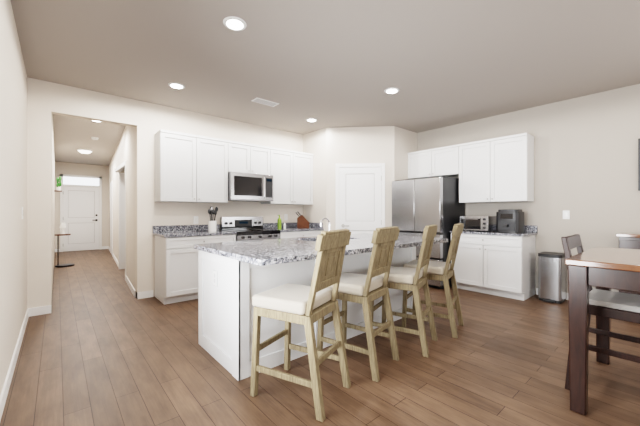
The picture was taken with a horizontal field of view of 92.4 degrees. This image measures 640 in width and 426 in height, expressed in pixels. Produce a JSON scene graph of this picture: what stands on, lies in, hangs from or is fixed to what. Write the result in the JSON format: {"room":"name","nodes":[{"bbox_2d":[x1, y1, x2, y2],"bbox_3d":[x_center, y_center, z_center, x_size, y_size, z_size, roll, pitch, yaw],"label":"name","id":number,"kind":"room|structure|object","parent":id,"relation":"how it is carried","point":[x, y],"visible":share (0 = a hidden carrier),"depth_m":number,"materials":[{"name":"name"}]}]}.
{"room":"dining room and kitchen","nodes":[
{"label":"dining room and kitchen","id":0,"kind":"room"},
{"bbox_2d":[0,0,26,394],"bbox_3d":[-0.725,-0.185,0.354,0.120,2.770,8.320,0,0,-41],"label":"wall","id":1,"kind":"structure","parent":0,"point":[13,190],"depth_m":2.32,"materials":[{"name":"paint"}]},
{"bbox_2d":[0,246,567,420],"bbox_3d":[-1.021,1.153,5.117,5.630,0.095,15.700,0,0,-41],"label":"baseboard","id":2,"kind":"structure","parent":1,"relation":"attached to","point":[36,311],"depth_m":3.29,"materials":[{"name":"white wood"}]},
{"bbox_2d":[52,114,54,290],"bbox_3d":[-5.752,-0.185,6.542,0.120,2.770,7.380,0,0,-41],"label":"wall","id":3,"kind":"structure","parent":0,"point":[53,204],"depth_m":6.00,"materials":[{"name":"paint"}]},
{"bbox_2d":[54,176,61,191],"bbox_3d":[-6.106,-0.679,7.155,0.139,0.359,0.193,0,0,-41],"label":"hanging plant","id":4,"kind":"object","parent":3,"relation":"attached to","point":[58,188],"visible":1,"depth_m":7.13,"materials":[{"name":"green plant"}]},
{"bbox_2d":[55,162,108,251],"bbox_3d":[-7.627,-0.185,9.874,1.610,2.770,0.120,0,0,-41],"label":"wall","id":5,"kind":"structure","parent":0,"point":[81,169],"depth_m":9.95,"materials":[{"name":"paint"}]},
{"bbox_2d":[63,186,98,251],"bbox_3d":[-7.587,0.182,9.766,0.915,2.019,0.091,0,0,-41],"label":"front door","id":6,"kind":"structure","parent":5,"relation":"in","point":[81,213],"depth_m":9.77,"materials":[{"name":"white wood"}]},
{"bbox_2d":[60,174,101,251],"bbox_3d":[-7.600,0.000,9.790,1.050,2.400,0.040,0,0,-41],"label":"door frame","id":7,"kind":"structure","parent":5,"relation":"attached to","point":[100,209],"depth_m":9.82,"materials":[{"name":"white wood"}]},
{"bbox_2d":[63,177,98,185],"bbox_3d":[-7.611,-1.010,9.802,0.910,0.240,0.008,0,0,-41],"label":"transom","id":8,"kind":"object","parent":5,"relation":"attached to","point":[81,181],"visible":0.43,"depth_m":9.78,"materials":[{"name":"white glass"}]},
{"bbox_2d":[109,126,135,290],"bbox_3d":[-4.335,-0.185,7.756,1.811,2.770,7.380,0,0,-41],"label":"wall","id":9,"kind":"structure","parent":0,"point":[125,150],"depth_m":5.29,"materials":[{"name":"paint"}]},
{"bbox_2d":[110,180,112,253],"bbox_3d":[-6.035,0.150,8.887,0.021,2.100,0.993,0,0,-37],"label":"trim","id":10,"kind":"structure","parent":9,"relation":"attached to","point":[111,217],"depth_m":8.84,"materials":[{"name":"white wood"}]},
{"bbox_2d":[115,161,125,274],"bbox_3d":[-3.835,0.135,6.064,0.219,2.130,1.440,0,0,-41],"label":"trim","id":11,"kind":"structure","parent":9,"relation":"attached to","point":[122,218],"depth_m":6.56,"materials":[{"name":"white wood"}]},
{"bbox_2d":[27,77,302,310],"bbox_3d":[-1.288,-0.185,5.429,5.870,2.770,0.120,0,0,-41],"label":"wall","id":12,"kind":"structure","parent":0,"point":[46,100],"depth_m":4.29,"materials":[{"name":"paint"}]},
{"bbox_2d":[155,129,230,202],"bbox_3d":[-1.906,-0.647,4.601,0.965,0.975,0.328,0,0,-41],"label":"upper cabinet","id":13,"kind":"object","parent":12,"relation":"attached to","point":[190,168],"depth_m":4.43,"materials":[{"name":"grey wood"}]},
{"bbox_2d":[193,216,197,223],"bbox_3d":[-1.935,0.110,4.789,0.075,0.120,0.008,0,0,-41],"label":"electrical outlet","id":14,"kind":"object","parent":12,"relation":"attached to","point":[195,219],"visible":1,"depth_m":4.78,"materials":[{"name":"white plastic"}]},
{"bbox_2d":[153,222,296,233],"bbox_3d":[-1.363,0.235,5.269,2.708,0.099,0.020,0,0,-41],"label":"backsplash","id":15,"kind":"structure","parent":12,"relation":"attached to","point":[156,229],"depth_m":4.71,"materials":[{"name":"grey stone"}]},
{"bbox_2d":[231,141,270,174],"bbox_3d":[-1.250,-0.889,5.164,0.764,0.490,0.328,0,0,-41],"label":"upper cabinet","id":16,"kind":"object","parent":12,"relation":"attached to","point":[245,157],"depth_m":5.04,"materials":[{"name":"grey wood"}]},
{"bbox_2d":[228,172,272,201],"bbox_3d":[-1.203,-0.420,5.110,0.756,0.440,0.467,0,0,-41],"label":"microwave","id":17,"kind":"object","parent":16,"relation":"attached to","point":[248,187],"visible":0.96,"depth_m":4.93,"materials":[{"name":"silver metal"}]},
{"bbox_2d":[261,147,313,204],"bbox_3d":[-0.597,-0.647,5.723,0.955,0.975,0.328,0,0,-41],"label":"upper cabinet","id":18,"kind":"object","parent":12,"relation":"attached to","point":[292,171],"depth_m":5.58,"materials":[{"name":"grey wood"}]},
{"bbox_2d":[303,128,325,230],"bbox_3d":[-0.075,-0.184,5.927,0.100,2.768,0.698,0,0,-41],"label":"wall","id":19,"kind":"structure","parent":0,"point":[314,142],"depth_m":5.82,"materials":[{"name":"paint"}]},
{"bbox_2d":[309,222,323,229],"bbox_3d":[-0.144,0.235,5.911,0.022,0.099,0.593,0,0,-41],"label":"backsplash","id":20,"kind":"structure","parent":19,"relation":"attached to","point":[310,224],"depth_m":5.76,"materials":[{"name":"grey stone"}]},
{"bbox_2d":[0,249,639,425],"bbox_3d":[-1.021,1.250,5.117,5.870,0.100,15.940,0,0,-41],"label":"floor","id":21,"kind":"structure","parent":0,"point":[101,345],"depth_m":2.29,"materials":[{"name":"brown wood"}]},
{"bbox_2d":[54,234,74,267],"bbox_3d":[-5.755,0.838,6.921,0.350,0.725,0.340,0,0,-41],"label":"table","id":22,"kind":"object","parent":21,"relation":"on","point":[58,265],"visible":1,"depth_m":6.83,"materials":[{"name":"brown wood"}]},
{"bbox_2d":[59,223,65,233],"bbox_3d":[-5.781,0.347,6.899,0.120,0.254,0.120,0,0,-41],"label":"lamp","id":23,"kind":"object","parent":22,"relation":"on","point":[62,225],"visible":1,"depth_m":6.87,"materials":[{"name":"white ceramic"}]},
{"bbox_2d":[153,234,235,304],"bbox_3d":[-1.812,0.757,4.491,0.963,0.885,0.618,0,0,-41],"label":"base cabinet","id":24,"kind":"object","parent":21,"relation":"on","point":[176,266],"depth_m":4.11,"materials":[{"name":"white wood"}]},
{"bbox_2d":[157,230,236,237],"bbox_3d":[-1.817,0.299,4.477,0.988,0.030,0.633,0,0,-41],"label":"countertop","id":25,"kind":"structure","parent":24,"relation":"on","point":[176,233],"depth_m":4.27,"materials":[{"name":"grey stone"}]},
{"bbox_2d":[208,206,217,231],"bbox_3d":[-1.634,0.090,4.673,0.175,0.387,0.176,0,0,-41],"label":"utensil crock","id":26,"kind":"object","parent":25,"relation":"on","point":[212,225],"visible":0.98,"depth_m":4.63,"materials":[{"name":"white ceramic"}]},
{"bbox_2d":[220,217,280,240],"bbox_3d":[-1.122,0.632,5.015,0.756,1.135,0.700,0,0,-41],"label":"range","id":27,"kind":"object","parent":21,"relation":"on","point":[247,228],"visible":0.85,"depth_m":5.02,"materials":[{"name":"silver metal"}]},
{"bbox_2d":[250,229,350,421],"bbox_3d":[-0.120,0.654,2.070,0.545,1.092,0.430,0,0,28],"label":"stool","id":28,"kind":"object","parent":21,"relation":"on","point":[330,247],"visible":0.92,"depth_m":1.96,"materials":[{"name":"brown wood"}]},
{"bbox_2d":[252,283,332,314],"bbox_3d":[-0.174,0.576,2.099,0.407,0.077,0.422,0,0,28],"label":"seat","id":29,"kind":"object","parent":28,"relation":"attached to","point":[290,298],"visible":0.85,"depth_m":1.98,"materials":[{"name":"fabric"}]},
{"bbox_2d":[280,230,321,237],"bbox_3d":[-0.502,0.757,5.614,0.952,0.885,0.618,0,0,-41],"label":"base cabinet","id":30,"kind":"object","parent":21,"relation":"on","point":[288,233],"depth_m":5.34,"materials":[{"name":"white wood"}]},
{"bbox_2d":[281,226,316,233],"bbox_3d":[-0.497,0.299,5.608,0.952,0.030,0.633,0,0,-41],"label":"countertop","id":31,"kind":"structure","parent":30,"relation":"on","point":[287,227],"depth_m":5.64,"materials":[{"name":"grey stone"}]},
{"bbox_2d":[278,215,281,228],"bbox_3d":[-0.726,0.160,5.503,0.072,0.247,0.072,0,0,-41],"label":"soap bottle","id":32,"kind":"object","parent":31,"relation":"on","point":[279,223],"visible":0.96,"depth_m":5.47,"materials":[{"name":"green plastic"}]},
{"bbox_2d":[296,212,308,227],"bbox_3d":[-0.332,0.126,5.746,0.250,0.314,0.120,0,0,-6],"label":"knife block","id":33,"kind":"object","parent":31,"relation":"on","point":[302,222],"visible":1,"depth_m":5.69,"materials":[{"name":"brown wood"}]},
{"bbox_2d":[198,238,415,380],"bbox_3d":[0.007,0.761,3.254,2.282,0.877,0.850,0,0,-41],"label":"kitchen island","id":34,"kind":"object","parent":21,"relation":"on","point":[248,270],"depth_m":2.47,"materials":[{"name":"white wood"}]},
{"bbox_2d":[194,238,369,265],"bbox_3d":[-0.380,0.304,2.664,1.010,0.038,1.240,0,0,-41],"label":"island countertop","id":35,"kind":"structure","parent":34,"relation":"on","point":[267,252],"depth_m":2.40,"materials":[{"name":"grey stone"}]},
{"bbox_2d":[317,226,399,381],"bbox_3d":[0.312,0.654,2.499,0.545,1.092,0.430,0,0,35],"label":"stool","id":36,"kind":"object","parent":21,"relation":"on","point":[383,240],"visible":0.79,"depth_m":2.36,"materials":[{"name":"brown wood"}]},
{"bbox_2d":[327,272,383,295],"bbox_3d":[0.263,0.576,2.534,0.407,0.077,0.422,0,0,35],"label":"seat","id":37,"kind":"object","parent":36,"relation":"attached to","point":[352,283],"visible":0.67,"depth_m":2.40,"materials":[{"name":"fabric"}]},
{"bbox_2d":[370,225,437,357],"bbox_3d":[0.774,0.654,2.861,0.545,1.092,0.430,0,0,31],"label":"stool","id":38,"kind":"object","parent":21,"relation":"on","point":[429,233],"visible":0.65,"depth_m":2.70,"materials":[{"name":"brown wood"}]},
{"bbox_2d":[378,266,422,283],"bbox_3d":[0.722,0.576,2.893,0.407,0.077,0.422,0,0,31],"label":"seat","id":39,"kind":"object","parent":38,"relation":"attached to","point":[404,275],"visible":0.46,"depth_m":2.72,"materials":[{"name":"fabric"}]},
{"bbox_2d":[392,176,464,288],"bbox_3d":[1.882,0.310,5.360,0.845,1.780,0.910,0,0,-41],"label":"fridge","id":40,"kind":"object","parent":21,"relation":"on","point":[419,205],"visible":0.56,"depth_m":4.97,"materials":[{"name":"grey metal"}]},
{"bbox_2d":[402,223,463,337],"bbox_3d":[1.200,0.654,3.256,0.545,1.092,0.430,0,0,33],"label":"stool","id":41,"kind":"object","parent":21,"relation":"on","point":[447,275],"visible":0.77,"depth_m":3.11,"materials":[{"name":"brown wood"}]},
{"bbox_2d":[403,260,450,274],"bbox_3d":[1.149,0.576,3.289,0.407,0.077,0.422,0,0,33],"label":"seat","id":42,"kind":"object","parent":41,"relation":"attached to","point":[436,267],"visible":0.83,"depth_m":3.14,"materials":[{"name":"fabric"}]},
{"bbox_2d":[449,225,537,300],"bbox_3d":[2.626,0.693,4.694,0.640,1.015,1.020,0,0,-41],"label":"base cabinet","id":43,"kind":"object","parent":21,"relation":"on","point":[501,264],"visible":0.92,"depth_m":4.42,"materials":[{"name":"white wood"}]},
{"bbox_2d":[460,216,495,231],"bbox_3d":[2.506,0.166,4.881,0.382,0.235,0.430,0,0,-41],"label":"toaster oven","id":44,"kind":"object","parent":43,"relation":"on","point":[483,223],"visible":0.9,"depth_m":4.75,"materials":[{"name":"silver metal"}]},
{"bbox_2d":[496,209,523,232],"bbox_3d":[2.775,0.116,4.499,0.370,0.335,0.300,0,0,-41],"label":"air fryer","id":45,"kind":"object","parent":43,"relation":"on","point":[509,220],"visible":1,"depth_m":4.40,"materials":[{"name":"black plastic"}]},
{"bbox_2d":[538,252,565,303],"bbox_3d":[3.186,0.877,4.219,0.359,0.645,0.268,0,0,-41],"label":"trash can","id":46,"kind":"object","parent":21,"relation":"on","point":[551,277],"visible":0.85,"depth_m":4.12,"materials":[{"name":"silver metal"}]},
{"bbox_2d":[561,234,639,389],"bbox_3d":[1.982,0.682,2.067,0.440,1.035,0.489,0,0,-41],"label":"dining chair","id":47,"kind":"object","parent":21,"relation":"on","point":[615,305],"visible":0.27,"depth_m":1.99,"materials":[{"name":"brown wood"}]},
{"bbox_2d":[565,247,639,414],"bbox_3d":[2.443,0.740,1.567,1.050,0.920,1.700,0,0,-41],"label":"dining table","id":48,"kind":"object","parent":21,"relation":"on","point":[605,268],"visible":1,"depth_m":1.83,"materials":[{"name":"brown wood"}]},
{"bbox_2d":[616,232,639,294],"bbox_3d":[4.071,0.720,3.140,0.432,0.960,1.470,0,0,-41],"label":"dining chair","id":49,"kind":"object","parent":21,"relation":"on","point":[627,240],"visible":0.25,"depth_m":3.49,"materials":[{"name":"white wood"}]},
{"bbox_2d":[11,0,639,165],"bbox_3d":[-1.021,-1.620,5.117,5.870,0.100,15.940,0,0,-41],"label":"ceiling","id":50,"kind":"structure","parent":0,"point":[347,63],"depth_m":3.10,"materials":[{"name":"paint"}]},
{"bbox_2d":[77,149,91,153],"bbox_3d":[-5.858,-1.532,7.649,0.300,0.074,0.300,0,0,-41],"label":"light","id":51,"kind":"object","parent":50,"relation":"attached to","point":[85,151],"visible":1,"depth_m":7.57,"materials":[{"name":"white plastic"}]},
{"bbox_2d":[168,82,184,88],"bbox_3d":[-1.766,-1.563,3.781,0.190,0.011,0.190,0,0,-41],"label":"recessed light","id":52,"kind":"object","parent":50,"relation":"in","point":[174,85],"visible":0.94,"depth_m":3.76,"materials":[{"name":"white plastic"}]},
{"bbox_2d":[223,16,246,30],"bbox_3d":[-0.705,-1.563,2.543,0.190,0.011,0.190,0,0,-41],"label":"recessed light","id":53,"kind":"object","parent":50,"relation":"in","point":[234,23],"visible":0.98,"depth_m":2.52,"materials":[{"name":"white plastic"}]},
{"bbox_2d":[251,98,278,106],"bbox_3d":[-0.772,-1.564,4.343,0.360,0.010,0.160,0,0,-41],"label":"ceiling vent","id":54,"kind":"object","parent":50,"relation":"in","point":[264,102],"visible":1,"depth_m":4.33,"materials":[{"name":"white metal"}]},
{"bbox_2d":[306,118,316,121],"bbox_3d":[-0.141,-1.563,5.174,0.190,0.011,0.190,0,0,-41],"label":"recessed light","id":55,"kind":"object","parent":50,"relation":"in","point":[311,119],"visible":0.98,"depth_m":5.16,"materials":[{"name":"white"}]},
{"bbox_2d":[384,88,398,93],"bbox_3d":[0.920,-1.563,3.936,0.190,0.011,0.190,0,0,-41],"label":"recessed light","id":56,"kind":"object","parent":50,"relation":"in","point":[391,90],"visible":0.96,"depth_m":3.91,"materials":[{"name":"white plastic"}]},
{"bbox_2d":[326,126,393,230],"bbox_3d":[0.731,-0.184,5.632,1.230,2.768,0.100,0,0,4],"label":"wall","id":57,"kind":"structure","parent":0,"point":[355,145],"depth_m":5.58,"materials":[{"name":"paint"}]},
{"bbox_2d":[335,163,384,229],"bbox_3d":[0.726,0.152,5.562,0.890,2.095,0.039,0,0,4],"label":"door frame","id":58,"kind":"structure","parent":57,"relation":"attached to","point":[338,166],"depth_m":5.54,"materials":[{"name":"white wood"}]},
{"bbox_2d":[339,167,381,233],"bbox_3d":[0.729,0.182,5.535,0.765,2.019,0.091,0,0,4],"label":"pantry door","id":59,"kind":"structure","parent":57,"relation":"in","point":[359,199],"depth_m":5.56,"materials":[{"name":"white wood"}]},
{"bbox_2d":[394,126,416,180],"bbox_3d":[1.592,-0.184,5.816,0.748,2.768,0.100,0,0,-41],"label":"wall","id":60,"kind":"structure","parent":0,"point":[405,142],"depth_m":5.70,"materials":[{"name":"paint"}]},
{"bbox_2d":[417,84,639,292],"bbox_3d":[3.641,-0.185,4.096,0.120,2.770,8.320,0,0,-41],"label":"wall","id":61,"kind":"structure","parent":0,"point":[586,160],"depth_m":4.18,"materials":[{"name":"paint"}]},
{"bbox_2d":[408,145,459,178],"bbox_3d":[2.100,-0.889,5.546,0.328,0.490,0.968,0,0,-41],"label":"upper cabinet","id":62,"kind":"object","parent":61,"relation":"attached to","point":[442,161],"depth_m":5.40,"materials":[{"name":"white wood"}]},
{"bbox_2d":[456,133,533,202],"bbox_3d":[2.731,-0.652,4.810,0.328,0.964,0.970,0,0,-41],"label":"upper cabinet","id":63,"kind":"object","parent":61,"relation":"attached to","point":[498,169],"depth_m":4.62,"materials":[{"name":"white wood"}]},
{"bbox_2d":[563,210,569,218],"bbox_3d":[3.415,0.025,4.260,0.008,0.120,0.075,0,0,-41],"label":"light switch","id":64,"kind":"object","parent":61,"relation":"attached to","point":[566,214],"visible":1,"depth_m":4.25,"materials":[{"name":"white plastic"}]},
{"bbox_2d":[638,138,639,190],"bbox_3d":[4.156,-0.585,3.375,0.034,0.630,0.915,0,0,-41],"label":"picture frame","id":65,"kind":"object","parent":61,"relation":"attached to","point":[639,164],"visible":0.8,"depth_m":3.71,"materials":[{"name":"black plastic"}]}
]}

